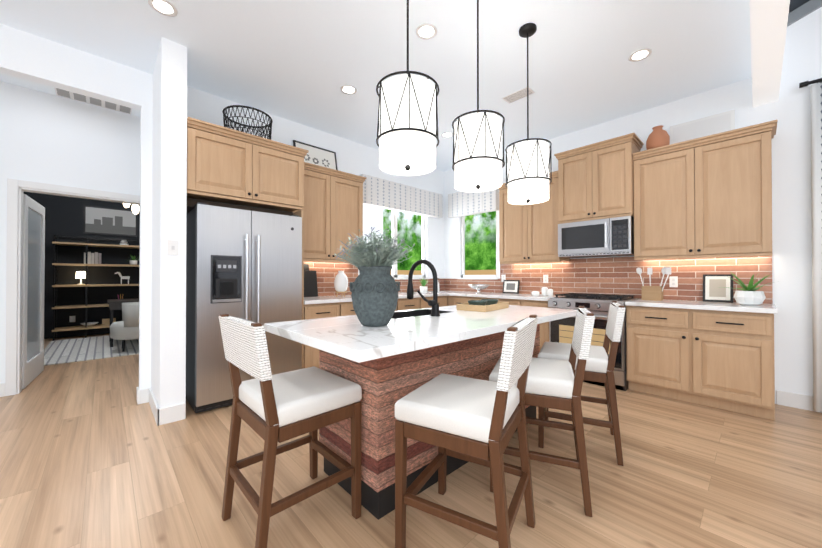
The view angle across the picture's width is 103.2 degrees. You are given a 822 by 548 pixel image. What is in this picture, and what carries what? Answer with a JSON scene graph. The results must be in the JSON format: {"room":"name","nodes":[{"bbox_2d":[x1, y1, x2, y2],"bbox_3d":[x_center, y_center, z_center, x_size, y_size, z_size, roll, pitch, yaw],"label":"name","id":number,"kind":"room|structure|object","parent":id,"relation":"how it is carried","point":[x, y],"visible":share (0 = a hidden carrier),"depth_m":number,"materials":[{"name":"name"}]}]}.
{"room":"kitchen","nodes":[
{"label":"kitchen","id":0,"kind":"room"},
{"bbox_2d":[24,192,139,338],"bbox_3d":[-3.307,-0.337,3.987,3.120,3.070,0.010,0,-1,-43],"label":"wall","id":1,"kind":"structure","parent":0,"point":[63,215],"depth_m":3.62,"materials":[{"name":"black paint"}]},
{"bbox_2d":[69,316,74,321],"bbox_3d":[-6.588,0.876,6.342,0.080,0.120,0.006,0,-1,-43],"label":"outlet","id":2,"kind":"object","parent":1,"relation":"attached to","point":[72,319],"visible":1,"depth_m":6.34,"materials":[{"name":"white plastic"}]},
{"bbox_2d":[83,205,137,236],"bbox_3d":[-6.178,-1.081,6.724,0.820,0.560,0.028,0,-1,-43],"label":"framed picture","id":3,"kind":"object","parent":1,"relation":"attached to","point":[108,221],"visible":0.96,"depth_m":6.69},
{"bbox_2d":[151,37,186,408],"bbox_3d":[-2.144,-0.345,2.875,0.170,3.070,0.660,0,-1,-43],"label":"wall","id":4,"kind":"structure","parent":0,"point":[168,278],"depth_m":2.65,"materials":[{"name":"white paint"}]},
{"bbox_2d":[144,388,164,425],"bbox_3d":[-2.208,1.125,2.793,0.060,0.130,0.676,0,-1,-43],"label":"baseboard","id":5,"kind":"structure","parent":4,"relation":"attached to","point":[159,414],"depth_m":2.68,"materials":[{"name":"white wood"}]},
{"bbox_2d":[168,240,177,254],"bbox_3d":[-1.918,-0.212,2.627,0.070,0.120,0.009,0,-1,-43],"label":"light switch","id":6,"kind":"object","parent":4,"relation":"attached to","point":[173,250],"depth_m":2.62,"materials":[{"name":"white plastic"}]},
{"bbox_2d":[0,81,382,383],"bbox_3d":[-4.048,-0.342,3.198,9.500,3.070,0.120,0,-1,-43],"label":"wall","id":7,"kind":"structure","parent":0,"point":[47,138],"depth_m":3.44,"materials":[{"name":"white paint"}]},
{"bbox_2d":[0,383,4,396],"bbox_3d":[-5.709,1.115,1.531,4.810,0.130,0.016,0,-1,-43],"label":"baseboard","id":8,"kind":"structure","parent":7,"relation":"attached to","point":[2,386],"depth_m":3.16,"materials":[{"name":"white wood"}]},
{"bbox_2d":[22,194,44,388],"bbox_3d":[-4.273,0.181,3.682,0.040,2.010,0.860,0,-1,-39],"label":"open door leaf","id":9,"kind":"structure","parent":7,"relation":"in","point":[33,289],"depth_m":3.66,"materials":[{"name":"white"}]},
{"bbox_2d":[5,178,139,395],"bbox_3d":[-3.562,0.131,3.648,1.210,2.130,0.145,0,-1,-43],"label":"door frame","id":10,"kind":"structure","parent":7,"relation":"attached to","point":[16,189],"depth_m":3.23,"materials":[{"name":"white"}]},
{"bbox_2d":[54,88,132,114],"bbox_3d":[-3.426,-1.871,3.541,0.599,0.007,0.198,0,-1,-43],"label":"air vent","id":11,"kind":"object","parent":7,"relation":"in","point":[59,92],"depth_m":3.53,"materials":[{"name":"white metal"}]},
{"bbox_2d":[0,24,443,389],"bbox_3d":[-3.078,-0.347,2.532,10.000,3.070,0.120,0,-1,-43],"label":"wall","id":12,"kind":"structure","parent":0,"point":[32,58],"depth_m":3.03,"materials":[{"name":"white paint"}]},
{"bbox_2d":[136,387,143,401],"bbox_3d":[-1.909,1.131,3.711,1.866,0.130,0.020,0,-1,-43],"label":"baseboard","id":13,"kind":"structure","parent":12,"relation":"attached to","point":[140,393],"depth_m":2.99,"materials":[{"name":"white wood"}]},
{"bbox_2d":[186,117,308,215],"bbox_3d":[-1.688,-0.947,3.296,1.058,0.700,0.670,0,-1,-43],"label":"upper cabinet","id":14,"kind":"object","parent":12,"relation":"attached to","point":[230,168],"visible":0.92,"depth_m":3.02,"materials":[{"name":"brown wood"}]},
{"bbox_2d":[222,105,272,139],"bbox_3d":[-1.660,-1.453,3.325,0.458,0.307,0.458,0,-1,-43],"label":"wire basket","id":15,"kind":"object","parent":14,"relation":"on","point":[228,119],"visible":0.5,"depth_m":3.17,"materials":[{"name":"black metal"}]},
{"bbox_2d":[292,162,365,262],"bbox_3d":[-1.069,-0.709,4.082,0.982,1.123,0.370,0,-1,-43],"label":"upper cabinet","id":16,"kind":"object","parent":12,"relation":"attached to","point":[333,206],"visible":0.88,"depth_m":3.95,"materials":[{"name":"brown wood"}]},
{"bbox_2d":[293,140,337,169],"bbox_3d":[-1.199,-1.451,4.134,0.580,0.356,0.092,0,-1,-43],"label":"picture","id":17,"kind":"object","parent":16,"relation":"on","point":[315,155],"visible":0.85,"depth_m":4.15,"materials":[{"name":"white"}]},
{"bbox_2d":[304,261,443,295],"bbox_3d":[-0.482,0.048,4.880,2.940,0.485,0.011,0,-1,-43],"label":"tile backsplash","id":18,"kind":"structure","parent":12,"relation":"attached to","point":[326,272],"depth_m":4.37,"materials":[{"name":"brick"}]},
{"bbox_2d":[359,174,442,217],"bbox_3d":[-0.096,-1.198,5.185,1.690,0.410,0.102,0,-1,-43],"label":"valance","id":19,"kind":"object","parent":12,"relation":"attached to","point":[385,194],"visible":0.98,"depth_m":5.07,"materials":[{"name":"fabric"}]},
{"bbox_2d":[391,210,428,279],"bbox_3d":[-0.238,-0.533,5.163,1.400,1.240,0.120,0,-1,-43],"label":"window","id":20,"kind":"structure","parent":12,"relation":"in","point":[394,275],"depth_m":5.24,"materials":[{"name":"white wood"}]},
{"bbox_2d":[0,333,821,547],"bbox_3d":[-1.725,1.207,1.170,10.120,0.060,14.300,0,-1,-43],"label":"floor","id":21,"kind":"structure","parent":0,"point":[93,454],"depth_m":1.85,"materials":[{"name":"brown wood"}]},
{"bbox_2d":[44,336,138,365],"bbox_3d":[-4.875,1.205,5.759,2.180,0.012,2.300,0,-1,-43],"label":"rug","id":22,"kind":"object","parent":21,"relation":"on","point":[72,350],"visible":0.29,"depth_m":5.16,"materials":[{"name":"fabric"}]},
{"bbox_2d":[107,298,138,346],"bbox_3d":[-4.590,0.826,6.029,1.500,0.744,0.700,0,-1,-43],"label":"desk","id":23,"kind":"object","parent":22,"relation":"on","point":[115,304],"visible":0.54,"depth_m":5.34,"materials":[{"name":"grey wood"}]},
{"bbox_2d":[110,302,138,351],"bbox_3d":[-4.389,0.830,5.216,0.640,0.725,0.659,0,-1,-43],"label":"barrel chair","id":24,"kind":"object","parent":22,"relation":"on","point":[125,328],"visible":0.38,"depth_m":4.94,"materials":[{"name":"grey fabric"}]},
{"bbox_2d":[52,234,139,340],"bbox_3d":[-5.962,0.248,6.644,1.800,1.936,0.390,0,-1,-43],"label":"bookshelf","id":25,"kind":"object","parent":21,"relation":"on","point":[88,258],"visible":0.67,"depth_m":6.25,"materials":[{"name":"brown wood"}]},
{"bbox_2d":[186,202,301,412],"bbox_3d":[-1.657,0.289,3.243,0.910,1.783,0.743,0,-1,-43],"label":"refrigerator","id":26,"kind":"object","parent":21,"relation":"on","point":[244,264],"visible":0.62,"depth_m":2.93,"materials":[{"name":"metal"}]},
{"bbox_2d":[219,314,361,547],"bbox_3d":[-0.582,0.686,1.578,0.516,0.985,0.484,0,-1,-43],"label":"stool","id":27,"kind":"object","parent":21,"relation":"on","point":[269,409],"visible":1,"depth_m":1.47,"materials":[{"name":"white fabric"}]},
{"bbox_2d":[293,210,447,368],"bbox_3d":[-0.493,0.271,4.421,2.360,1.859,0.656,0,-1,-43],"label":"base cabinet","id":28,"kind":"object","parent":21,"relation":"on","point":[310,356],"visible":0.15,"depth_m":3.57,"materials":[{"name":"brown wood"}]},
{"bbox_2d":[304,291,467,304],"bbox_3d":[-0.254,0.309,4.649,2.956,0.039,0.651,0,-1,-43],"label":"countertop","id":29,"kind":"structure","parent":28,"relation":"on","point":[319,299],"depth_m":3.94,"materials":[{"name":"stone"}]},
{"bbox_2d":[304,264,317,296],"bbox_3d":[-1.290,0.080,4.043,0.260,0.406,0.081,0,-1,-43],"label":"cutting board","id":30,"kind":"object","parent":29,"relation":"on","point":[310,284],"visible":0.67,"depth_m":4.06,"materials":[{"name":"black wood"}]},
{"bbox_2d":[334,271,347,296],"bbox_3d":[-0.879,0.123,4.102,0.170,0.326,0.170,0,-1,-43],"label":"vase","id":31,"kind":"object","parent":29,"relation":"on","point":[341,282],"visible":1,"depth_m":4.04,"materials":[{"name":"white ceramic"}]},
{"bbox_2d":[419,279,427,292],"bbox_3d":[0.193,0.160,5.043,0.156,0.262,0.172,0,0,11],"label":"potted plant","id":32,"kind":"object","parent":29,"relation":"on","point":[423,288],"visible":1,"depth_m":4.99,"materials":[{"name":"green plant"}]},
{"bbox_2d":[319,313,539,519],"bbox_3d":[0.254,0.749,2.317,1.670,0.873,0.575,0,-1,-43],"label":"kitchen island","id":33,"kind":"object","parent":21,"relation":"on","point":[400,355],"depth_m":1.69,"materials":[{"name":"brown brick"}]},
{"bbox_2d":[264,305,459,338],"bbox_3d":[0.054,0.292,2.329,2.010,0.040,0.340,0,-1,-43],"label":"island countertop","id":34,"kind":"structure","parent":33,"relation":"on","point":[277,328],"depth_m":1.80,"materials":[{"name":"white stone"}]},
{"bbox_2d":[335,227,414,326],"bbox_3d":[-0.191,0.007,1.697,0.464,0.518,0.433,0,-1,-43],"label":"urn vase","id":35,"kind":"object","parent":34,"relation":"on","point":[374,288],"visible":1,"depth_m":1.62,"materials":[{"name":"ceramic"}]},
{"bbox_2d":[407,259,439,315],"bbox_3d":[0.042,0.086,2.146,0.163,0.368,0.292,0,-1,-43],"label":"faucet","id":36,"kind":"object","parent":34,"relation":"on","point":[433,303],"visible":1,"depth_m":2.09,"materials":[{"name":"black metal"}]},
{"bbox_2d":[456,299,508,311],"bbox_3d":[0.567,0.239,2.550,0.240,0.068,0.420,0,-1,39],"label":"tray","id":37,"kind":"object","parent":34,"relation":"on","point":[484,305],"visible":1,"depth_m":2.43,"materials":[{"name":"brown wood"}]},
{"bbox_2d":[288,305,576,364],"bbox_3d":[0.362,0.290,2.001,2.010,0.040,0.560,0,-1,-43],"label":"island countertop","id":38,"kind":"structure","parent":33,"relation":"on","point":[359,343],"depth_m":1.53,"materials":[{"name":"white stone"}]},
{"bbox_2d":[395,315,537,547],"bbox_3d":[0.266,0.685,1.458,0.511,0.985,0.480,0,0,30],"label":"stool","id":39,"kind":"object","parent":21,"relation":"on","point":[476,421],"visible":1,"depth_m":1.33,"materials":[{"name":"white fabric"}]},
{"bbox_2d":[489,306,594,516],"bbox_3d":[0.749,0.688,1.887,0.511,0.985,0.480,0,0,23],"label":"stool","id":40,"kind":"object","parent":21,"relation":"on","point":[554,384],"visible":0.71,"depth_m":1.66,"materials":[{"name":"white fabric"}]},
{"bbox_2d":[538,301,625,465],"bbox_3d":[1.199,0.691,2.321,0.511,0.985,0.480,0,0,27],"label":"stool","id":41,"kind":"object","parent":21,"relation":"on","point":[600,364],"visible":0.71,"depth_m":2.09,"materials":[{"name":"brown wood"}]},
{"bbox_2d":[548,293,639,390],"bbox_3d":[2.097,0.719,3.760,0.728,0.952,0.760,0,-1,-43],"label":"range oven","id":42,"kind":"object","parent":21,"relation":"on","point":[562,330],"visible":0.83,"depth_m":3.49,"materials":[{"name":"metal"}]},
{"bbox_2d":[447,296,774,420],"bbox_3d":[1.728,0.763,4.227,0.656,0.873,3.976,0,-1,-43],"label":"base cabinet","id":43,"kind":"object","parent":21,"relation":"on","point":[723,360],"depth_m":2.90,"materials":[{"name":"brown wood"}]},
{"bbox_2d":[449,292,560,300],"bbox_3d":[1.343,0.309,4.637,0.646,0.039,1.537,0,-1,-43],"label":"countertop","id":44,"kind":"structure","parent":43,"relation":"on","point":[467,294],"depth_m":4.43,"materials":[{"name":"stone"}]},
{"bbox_2d":[468,284,489,292],"bbox_3d":[1.028,0.226,4.935,0.340,0.130,0.340,0,-1,-43],"label":"bowl","id":45,"kind":"object","parent":44,"relation":"on","point":[478,287],"visible":1,"depth_m":4.86,"materials":[{"name":"white ceramic"}]},
{"bbox_2d":[503,280,519,293],"bbox_3d":[1.498,0.191,4.883,0.046,0.199,0.260,0,-1,-43],"label":"picture frame","id":46,"kind":"object","parent":44,"relation":"on","point":[510,286],"visible":0.91,"depth_m":4.87,"materials":[{"name":"black"}]},
{"bbox_2d":[546,288,552,295],"bbox_3d":[1.806,0.238,4.225,0.069,0.094,0.069,0,-1,38],"label":"canister","id":47,"kind":"object","parent":44,"relation":"on","point":[546,291],"depth_m":4.20,"materials":[{"name":"white ceramic"}]},
{"bbox_2d":[625,299,777,313],"bbox_3d":[2.750,0.298,3.143,0.643,0.039,1.031,0,-1,-43],"label":"countertop","id":48,"kind":"structure","parent":43,"relation":"on","point":[734,307],"depth_m":2.96,"materials":[{"name":"stone"}]},
{"bbox_2d":[636,267,670,300],"bbox_3d":[2.586,0.103,3.484,0.120,0.353,0.312,0,-1,-43],"label":"utensil caddy","id":49,"kind":"object","parent":48,"relation":"on","point":[653,293],"visible":1,"depth_m":3.44,"materials":[{"name":"brown wood"}]},
{"bbox_2d":[703,274,732,302],"bbox_3d":[3.042,0.141,3.232,0.057,0.274,0.220,0,-1,-43],"label":"framed picture","id":50,"kind":"object","parent":48,"relation":"on","point":[712,291],"visible":0.95,"depth_m":3.22,"materials":[{"name":"black"}]},
{"bbox_2d":[718,272,772,304],"bbox_3d":[3.008,0.122,2.921,0.481,0.307,0.389,0,-1,-43],"label":"potted plant","id":51,"kind":"object","parent":48,"relation":"on","point":[749,294],"visible":1,"depth_m":2.86,"materials":[{"name":"white ceramic"}]},
{"bbox_2d":[0,0,821,171],"bbox_3d":[-1.759,-2.982,1.238,10.120,2.180,14.400,0,-1,-43],"label":"ceiling","id":52,"kind":"structure","parent":0,"point":[302,62],"depth_m":2.75,"materials":[{"name":"white paint"}]},
{"bbox_2d":[123,203,139,214],"bbox_3d":[-4.498,-1.412,5.240,0.210,0.900,0.100,0,-1,-43],"label":"pendant light","id":53,"kind":"object","parent":52,"relation":"hanging from","point":[135,209],"visible":0.35,"depth_m":5.24,"materials":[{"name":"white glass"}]},
{"bbox_2d":[148,0,177,16],"bbox_3d":[-1.748,-1.881,2.297,0.169,0.006,0.169,0,-1,38],"label":"recessed light","id":54,"kind":"object","parent":52,"relation":"in","point":[164,7],"depth_m":2.30,"materials":[{"name":"white"}]},
{"bbox_2d":[340,85,356,94],"bbox_3d":[-0.634,-1.874,3.318,0.169,0.006,0.169,0,-1,41],"label":"recessed light","id":55,"kind":"object","parent":52,"relation":"in","point":[346,89],"depth_m":3.31,"materials":[{"name":"white"}]},
{"bbox_2d":[376,0,438,175],"bbox_3d":[-0.018,-1.217,1.737,0.337,1.342,0.337,0,-1,-43],"label":"pendant light","id":56,"kind":"object","parent":52,"relation":"hanging from","point":[407,129],"visible":1,"depth_m":1.61,"materials":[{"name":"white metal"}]},
{"bbox_2d":[416,23,436,39],"bbox_3d":[0.120,-1.879,2.530,0.169,0.006,0.169,0,0,23],"label":"recessed light","id":57,"kind":"object","parent":52,"relation":"in","point":[426,31],"depth_m":2.53,"materials":[{"name":"white plastic"}]},
{"bbox_2d":[441,132,452,137],"bbox_3d":[0.487,-1.866,4.373,0.169,0.006,0.169,0,-1,41],"label":"recessed light","id":58,"kind":"object","parent":52,"relation":"in","point":[446,134],"depth_m":4.36,"materials":[{"name":"white"}]},
{"bbox_2d":[452,0,504,191],"bbox_3d":[0.432,-1.215,2.106,0.337,1.342,0.337,0,-1,-43],"label":"pendant light","id":59,"kind":"object","parent":52,"relation":"hanging from","point":[479,163],"visible":1,"depth_m":1.98,"materials":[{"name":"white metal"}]},
{"bbox_2d":[501,87,534,103],"bbox_3d":[1.121,-1.872,3.411,0.168,0.007,0.303,0,-1,-43],"label":"ceiling vent","id":60,"kind":"object","parent":52,"relation":"in","point":[515,96],"depth_m":3.41,"materials":[{"name":"white metal"}]},
{"bbox_2d":[505,23,551,204],"bbox_3d":[0.897,-1.212,2.502,0.337,1.342,0.337,0,-1,-43],"label":"pendant light","id":61,"kind":"object","parent":52,"relation":"hanging from","point":[528,179],"visible":1,"depth_m":2.38,"materials":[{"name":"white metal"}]},
{"bbox_2d":[628,48,651,61],"bbox_3d":[1.967,-1.877,2.799,0.169,0.006,0.169,0,-1,41],"label":"recessed light","id":62,"kind":"object","parent":52,"relation":"in","point":[641,54],"depth_m":2.80,"materials":[{"name":"white"}]},
{"bbox_2d":[444,7,821,403],"bbox_3d":[3.691,-1.511,2.730,0.120,5.400,9.120,0,-1,-43],"label":"wall","id":63,"kind":"structure","parent":0,"point":[789,110],"depth_m":2.96,"materials":[{"name":"white paint"}]},
{"bbox_2d":[448,188,498,217],"bbox_3d":[1.011,-1.196,5.409,0.102,0.410,0.960,0,-1,-43],"label":"valance","id":64,"kind":"object","parent":63,"relation":"attached to","point":[461,203],"visible":0.81,"depth_m":5.35,"materials":[{"name":"fabric"}]},
{"bbox_2d":[458,211,497,279],"bbox_3d":[1.121,-0.531,5.412,0.120,1.240,0.780,0,-1,-43],"label":"window","id":65,"kind":"structure","parent":63,"relation":"in","point":[490,277],"depth_m":5.66,"materials":[{"name":"white wood"}]},
{"bbox_2d":[498,171,569,263],"bbox_3d":[1.667,-0.716,4.512,0.370,1.143,0.889,0,-1,-43],"label":"upper cabinet","id":66,"kind":"object","parent":63,"relation":"attached to","point":[528,233],"visible":0.62,"depth_m":4.37,"materials":[{"name":"brown wood"}]},
{"bbox_2d":[554,133,643,223],"bbox_3d":[2.223,-1.057,3.888,0.420,0.870,0.843,0,-1,-43],"label":"upper cabinet","id":67,"kind":"object","parent":63,"relation":"attached to","point":[595,181],"visible":0.98,"depth_m":3.72,"materials":[{"name":"brown wood"}]},
{"bbox_2d":[558,216,633,257],"bbox_3d":[2.210,-0.415,3.871,0.455,0.405,0.765,0,-1,-43],"label":"microwave","id":68,"kind":"object","parent":67,"relation":"attached to","point":[609,237],"visible":0.98,"depth_m":3.71,"materials":[{"name":"metal"}]},
{"bbox_2d":[444,256,772,303],"bbox_3d":[1.967,0.044,4.456,0.010,0.485,3.984,0,-1,-43],"label":"tile backsplash","id":69,"kind":"structure","parent":63,"relation":"attached to","point":[616,275],"depth_m":3.85,"materials":[{"name":"brick"}]},
{"bbox_2d":[501,275,505,281],"bbox_3d":[1.424,0.066,5.020,0.007,0.116,0.070,0,-1,-43],"label":"outlet","id":70,"kind":"object","parent":69,"relation":"attached to","point":[503,277],"depth_m":5.02,"materials":[{"name":"white plastic"}]},
{"bbox_2d":[543,275,547,282],"bbox_3d":[1.877,0.068,4.540,0.007,0.116,0.070,0,-1,-43],"label":"outlet","id":71,"kind":"object","parent":69,"relation":"attached to","point":[545,277],"depth_m":4.54,"materials":[{"name":"white plastic"}]},
{"bbox_2d":[669,276,677,286],"bbox_3d":[2.836,0.085,3.520,0.007,0.116,0.070,0,-1,-43],"label":"outlet","id":72,"kind":"object","parent":69,"relation":"attached to","point":[673,280],"depth_m":3.52,"materials":[{"name":"white plastic"}]},
{"bbox_2d":[633,120,777,259],"bbox_3d":[2.864,-0.726,3.240,0.370,1.143,1.034,0,-1,-43],"label":"upper cabinet","id":73,"kind":"object","parent":63,"relation":"attached to","point":[709,196],"visible":1,"depth_m":3.08,"materials":[{"name":"brown wood"}]},
{"bbox_2d":[646,125,669,149],"bbox_3d":[2.632,-1.430,3.476,0.200,0.265,0.200,0,-1,-43],"label":"terracotta jug","id":74,"kind":"object","parent":73,"relation":"on","point":[658,136],"visible":0.85,"depth_m":3.41,"materials":[{"name":"brown ceramic"}]},
{"bbox_2d":[669,109,734,144],"bbox_3d":[2.961,-1.449,3.333,0.071,0.298,0.500,0,-1,-43],"label":"tray","id":75,"kind":"object","parent":73,"relation":"on","point":[707,126],"visible":0.69,"depth_m":3.31,"materials":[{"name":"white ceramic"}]},
{"bbox_2d":[776,390,821,412],"bbox_3d":[5.054,1.112,1.162,0.016,0.130,4.997,0,-1,-43],"label":"baseboard","id":76,"kind":"structure","parent":63,"relation":"attached to","point":[795,400],"depth_m":2.90,"materials":[{"name":"white wood"}]},
{"bbox_2d":[799,78,821,87],"bbox_3d":[4.144,-1.642,2.079,0.111,0.051,2.150,0,-1,-43],"label":"curtain rod","id":77,"kind":"object","parent":63,"relation":"attached to","point":[805,84],"visible":0.81,"depth_m":2.79,"materials":[{"name":"black metal"}]},
{"bbox_2d":[810,83,821,411],"bbox_3d":[3.696,-0.228,2.498,0.090,2.770,0.790,0,-1,-43],"label":"curtain","id":78,"kind":"object","parent":77,"relation":"hanging from","point":[816,147],"visible":1,"depth_m":2.75,"materials":[{"name":"fabric"}]},
{"bbox_2d":[750,0,789,106],"bbox_3d":[-0.330,-2.029,-0.377,10.000,0.830,0.160,0,-1,-43],"label":"header beam","id":79,"kind":"structure","parent":0,"point":[769,19],"depth_m":2.28,"materials":[{"name":"white paint"}]},
{"label":"outside","id":80,"kind":"structure","parent":0,"visible":0},
{"bbox_2d":[383,209,495,274],"bbox_3d":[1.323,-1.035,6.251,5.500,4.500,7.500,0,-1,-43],"label":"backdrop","id":81,"kind":"structure","parent":80,"point":[480,244],"depth_m":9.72,"materials":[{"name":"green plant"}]}
]}

